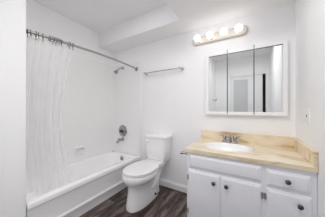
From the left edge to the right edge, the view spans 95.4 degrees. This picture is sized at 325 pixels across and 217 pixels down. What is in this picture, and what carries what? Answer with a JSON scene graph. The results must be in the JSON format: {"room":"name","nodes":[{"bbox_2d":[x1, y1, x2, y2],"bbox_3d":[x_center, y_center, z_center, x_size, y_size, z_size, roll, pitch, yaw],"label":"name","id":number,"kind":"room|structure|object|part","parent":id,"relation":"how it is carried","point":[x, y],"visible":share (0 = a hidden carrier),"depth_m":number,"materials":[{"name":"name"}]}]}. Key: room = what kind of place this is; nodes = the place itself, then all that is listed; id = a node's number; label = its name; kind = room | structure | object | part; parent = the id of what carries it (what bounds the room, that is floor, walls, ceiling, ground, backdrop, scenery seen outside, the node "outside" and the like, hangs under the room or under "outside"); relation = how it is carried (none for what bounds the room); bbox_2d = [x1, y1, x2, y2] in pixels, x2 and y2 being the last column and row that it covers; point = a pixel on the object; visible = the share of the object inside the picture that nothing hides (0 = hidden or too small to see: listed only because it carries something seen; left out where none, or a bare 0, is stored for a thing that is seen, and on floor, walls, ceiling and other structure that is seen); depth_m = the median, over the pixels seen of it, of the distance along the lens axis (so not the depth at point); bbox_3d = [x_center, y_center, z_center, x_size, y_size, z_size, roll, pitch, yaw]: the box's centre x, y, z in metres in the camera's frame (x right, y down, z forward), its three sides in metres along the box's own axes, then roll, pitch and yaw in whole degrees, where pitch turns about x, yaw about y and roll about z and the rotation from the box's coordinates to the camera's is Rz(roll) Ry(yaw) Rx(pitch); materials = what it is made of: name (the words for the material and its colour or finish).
{"room":"bathroom","nodes":[
{"label":"bathroom","id":0,"kind":"room"},
{"bbox_2d":[0,0,25,216],"bbox_3d":[-1.578,-0.064,1.261,0.770,2.512,0.412,0,0,31],"label":"wall","id":1,"kind":"structure","parent":0,"point":[12,12],"depth_m":1.17,"materials":[{"name":"paint"}]},
{"bbox_2d":[26,0,113,66],"bbox_3d":[-1.375,-0.064,2.247,0.100,2.512,1.508,0,0,31],"label":"wall","id":2,"kind":"structure","parent":0,"point":[41,19],"depth_m":2.11,"materials":[{"name":"paint"}]},
{"bbox_2d":[26,40,112,163],"bbox_3d":[-1.326,0.007,2.223,0.008,1.630,1.497,0,0,31],"label":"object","id":3,"kind":"structure","parent":2,"relation":"attached to","point":[87,109],"depth_m":2.41,"materials":[{"name":"plastic"}]},
{"bbox_2d":[74,146,84,155],"bbox_3d":[-1.263,0.652,2.266,0.056,0.130,0.150,0,0,31],"label":"soap dish","id":4,"kind":"object","parent":2,"relation":"attached to","point":[79,150],"visible":1,"depth_m":2.27,"materials":[{"name":"white ceramic"}]},
{"bbox_2d":[113,67,113,150],"bbox_3d":[-0.938,0.002,2.847,0.014,1.620,0.014,0,0,31],"label":"trim","id":5,"kind":"structure","parent":2,"relation":"attached to","point":[113,67],"depth_m":2.84,"materials":[{"name":"plastic"}]},
{"bbox_2d":[33,0,166,32],"bbox_3d":[-0.448,-1.360,1.104,2.867,0.080,2.710,0,0,31],"label":"ceiling","id":6,"kind":"structure","parent":0,"point":[99,16],"depth_m":1.97,"materials":[{"name":"paint"}]},
{"bbox_2d":[80,185,186,216],"bbox_3d":[-0.448,1.232,1.104,2.867,0.080,2.710,0,0,31],"label":"floor","id":7,"kind":"structure","parent":0,"point":[169,202],"depth_m":1.78,"materials":[{"name":"brown wood"}]},
{"bbox_2d":[26,151,139,216],"bbox_3d":[-1.038,1.000,2.051,0.661,0.383,1.480,0,0,31],"label":"bathtub","id":8,"kind":"object","parent":7,"relation":"on","point":[95,179],"visible":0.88,"depth_m":1.76,"materials":[{"name":"ceramic"}]},
{"bbox_2d":[122,133,171,212],"bbox_3d":[-0.209,0.789,1.982,0.406,0.806,0.740,0,0,31],"label":"toilet","id":9,"kind":"object","parent":7,"relation":"on","point":[141,178],"visible":1,"depth_m":1.87,"materials":[{"name":"ceramic"}]},
{"bbox_3d":[-0.259,0.990,1.920,0.384,0.405,0.582,0,0,31],"label":"bowl","id":10,"kind":"part","parent":9,"relation":"part of","materials":[{"name":"white ceramic"}]},
{"bbox_3d":[-0.278,0.777,1.887,0.380,0.021,0.483,0,0,31],"label":"seat","id":11,"kind":"part","parent":9,"relation":"part of","materials":[{"name":"plastic"}]},
{"bbox_3d":[-0.278,0.756,1.887,0.380,0.023,0.483,0,0,31],"label":"seat lid","id":12,"kind":"part","parent":9,"relation":"part of","materials":[{"name":"plastic"}]},
{"bbox_3d":[-0.068,0.597,2.212,0.376,0.326,0.180,0,0,31],"label":"tank","id":13,"kind":"part","parent":9,"relation":"part of","materials":[{"name":"white ceramic"}]},
{"bbox_3d":[-0.068,0.409,2.211,0.401,0.046,0.202,0,0,31],"label":"tank lid","id":14,"kind":"part","parent":9,"relation":"part of","materials":[{"name":"white ceramic"}]},
{"bbox_2d":[187,152,316,216],"bbox_3d":[0.773,0.809,1.451,0.928,0.765,0.617,0,0,31],"label":"vanity cabinet","id":15,"kind":"object","parent":7,"relation":"on","point":[216,186],"visible":0.94,"depth_m":1.19,"materials":[{"name":"paint"}]},
{"bbox_3d":[0.381,0.836,1.376,0.292,0.483,0.019,0,0,31],"label":"door","id":16,"kind":"part","parent":15,"relation":"part of","materials":[{"name":"paint"}]},
{"bbox_3d":[0.638,0.836,1.222,0.296,0.483,0.019,0,0,31],"label":"door","id":17,"kind":"part","parent":15,"relation":"part of","materials":[{"name":"paint"}]},
{"bbox_2d":[184,130,317,172],"bbox_3d":[0.776,0.400,1.478,0.953,0.225,0.604,0,0,31],"label":"countertop","id":18,"kind":"structure","parent":15,"relation":"on","point":[279,151],"depth_m":1.38,"materials":[{"name":"beige stone"}]},
{"bbox_2d":[204,142,252,151],"bbox_3d":[0.659,0.449,1.512,0.456,0.127,0.342,0,0,31],"label":"sink","id":19,"kind":"object","parent":18,"relation":"in","point":[219,146],"depth_m":1.59,"materials":[{"name":"ceramic"}]},
{"bbox_2d":[221,134,240,142],"bbox_3d":[0.770,0.342,1.699,0.165,0.099,0.165,0,0,-16],"label":"sink faucet","id":20,"kind":"object","parent":18,"relation":"on","point":[229,140],"visible":1,"depth_m":1.68,"materials":[{"name":"silver metal"}]},
{"bbox_3d":[0.899,0.523,1.064,0.247,0.123,0.019,0,0,31],"label":"drawer","id":21,"kind":"part","parent":15,"relation":"part of","materials":[{"name":"paint"}]},
{"bbox_3d":[0.901,0.842,1.063,0.252,0.470,0.019,0,0,31],"label":"door","id":22,"kind":"part","parent":15,"relation":"part of","materials":[{"name":"paint"}]},
{"bbox_2d":[99,0,295,52],"bbox_3d":[-0.030,-1.195,1.798,2.667,0.250,0.890,0,0,31],"label":"ceiling","id":23,"kind":"structure","parent":0,"point":[178,17],"depth_m":1.88,"materials":[{"name":"paint"}]},
{"bbox_2d":[114,3,294,185],"bbox_3d":[0.225,-0.064,2.222,2.867,2.512,0.100,0,0,31],"label":"wall","id":24,"kind":"structure","parent":0,"point":[172,101],"depth_m":2.06,"materials":[{"name":"paint"}]},
{"bbox_2d":[26,29,137,70],"bbox_3d":[-0.811,-0.683,1.914,0.122,0.076,1.504,0,0,31],"label":"curtain rod","id":25,"kind":"object","parent":24,"relation":"attached to","point":[32,32],"visible":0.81,"depth_m":1.65,"materials":[{"name":"silver metal"}]},
{"bbox_2d":[26,36,72,193],"bbox_3d":[-1.117,0.157,1.508,0.189,1.600,0.455,0,0,31],"label":"shower curtain","id":26,"kind":"object","parent":25,"relation":"hanging from","point":[47,64],"visible":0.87,"depth_m":1.47,"materials":[{"name":"white fabric"}]},
{"bbox_2d":[119,125,126,136],"bbox_3d":[-0.750,0.412,2.701,0.212,0.212,0.070,0,0,31],"label":"shower valve","id":27,"kind":"object","parent":24,"relation":"attached to","point":[122,129],"visible":1,"depth_m":2.70,"materials":[{"name":"silver metal"}]},
{"bbox_2d":[114,61,139,155],"bbox_3d":[-0.660,0.007,2.692,0.650,1.630,0.008,0,0,31],"label":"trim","id":28,"kind":"structure","parent":24,"relation":"attached to","point":[127,81],"depth_m":2.66,"materials":[{"name":"plastic"}]},
{"bbox_2d":[140,61,140,160],"bbox_3d":[-0.375,0.192,2.517,0.018,2.000,0.014,0,0,31],"label":"trim","id":29,"kind":"structure","parent":24,"relation":"attached to","point":[140,61],"depth_m":2.51,"materials":[{"name":"paint"}]},
{"bbox_2d":[144,67,183,75],"bbox_3d":[-0.005,-0.570,2.256,0.681,0.048,0.080,0,0,31],"label":"towel bar","id":30,"kind":"object","parent":24,"relation":"attached to","point":[181,68],"visible":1,"depth_m":2.19,"materials":[{"name":"silver metal"}]},
{"bbox_2d":[159,178,186,192],"bbox_3d":[0.087,1.142,2.238,1.067,0.100,0.016,0,0,31],"label":"baseboard","id":31,"kind":"structure","parent":24,"relation":"attached to","point":[173,185],"depth_m":2.19,"materials":[{"name":"paint"}]},
{"bbox_2d":[193,25,247,45],"bbox_3d":[0.692,-0.908,1.853,0.660,0.110,0.050,0,0,31],"label":"vanity light bar","id":32,"kind":"object","parent":24,"relation":"attached to","point":[231,33],"visible":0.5,"depth_m":1.83,"materials":[{"name":"metal"}]},
{"bbox_2d":[194,35,199,41],"bbox_3d":[0.454,-0.908,1.923,0.080,0.080,0.092,0,0,31],"label":"globe bulb","id":33,"kind":"object","parent":32,"relation":"attached to","point":[197,37],"visible":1,"depth_m":1.89,"materials":[{"name":"white glass"}]},
{"bbox_2d":[207,32,212,38],"bbox_3d":[0.591,-0.908,1.840,0.080,0.080,0.092,0,0,31],"label":"globe bulb","id":34,"kind":"object","parent":32,"relation":"attached to","point":[209,34],"visible":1,"depth_m":1.81,"materials":[{"name":"white glass"}]},
{"bbox_2d":[220,28,226,35],"bbox_3d":[0.728,-0.908,1.757,0.080,0.080,0.092,0,0,31],"label":"globe bulb","id":35,"kind":"object","parent":32,"relation":"attached to","point":[223,31],"visible":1,"depth_m":1.73,"materials":[{"name":"white glass"}]},
{"bbox_2d":[235,24,242,31],"bbox_3d":[0.865,-0.908,1.675,0.080,0.080,0.092,0,0,31],"label":"globe bulb","id":36,"kind":"object","parent":32,"relation":"attached to","point":[239,27],"visible":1,"depth_m":1.65,"materials":[{"name":"white glass"}]},
{"bbox_2d":[205,40,287,115],"bbox_3d":[0.919,-0.312,1.715,0.826,0.785,0.051,0,0,31],"label":"medicine cabinet","id":37,"kind":"object","parent":24,"relation":"attached to","point":[253,80],"visible":1,"depth_m":1.66,"materials":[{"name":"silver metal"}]},
{"bbox_3d":[0.690,-0.306,1.839,0.213,0.705,0.010,0,0,31],"label":"mirror door","id":38,"kind":"part","parent":37,"relation":"part of","materials":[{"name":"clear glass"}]},
{"bbox_3d":[0.900,-0.306,1.713,0.269,0.705,0.010,0,0,31],"label":"mirror door","id":39,"kind":"part","parent":37,"relation":"part of","materials":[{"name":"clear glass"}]},
{"bbox_3d":[1.123,-0.306,1.579,0.244,0.705,0.010,0,0,31],"label":"mirror door","id":40,"kind":"part","parent":37,"relation":"part of","materials":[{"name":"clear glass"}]},
{"bbox_2d":[201,130,292,146],"bbox_3d":[0.927,0.340,1.728,0.953,0.106,0.021,0,0,31],"label":"backsplash","id":41,"kind":"structure","parent":24,"relation":"attached to","point":[285,141],"depth_m":1.66,"materials":[{"name":"beige stone"}]},
{"bbox_2d":[295,0,324,216],"bbox_3d":[0.711,-0.064,0.348,0.100,2.512,2.610,0,0,31],"label":"wall","id":42,"kind":"structure","parent":0,"point":[309,14],"depth_m":1.09,"materials":[{"name":"paint"}]},
{"bbox_2d":[306,109,309,123],"bbox_3d":[1.133,0.059,1.157,0.012,0.117,0.072,0,0,31],"label":"wall switch","id":43,"kind":"object","parent":42,"relation":"attached to","point":[307,110],"visible":1,"depth_m":1.13,"materials":[{"name":"plastic"}]}
]}

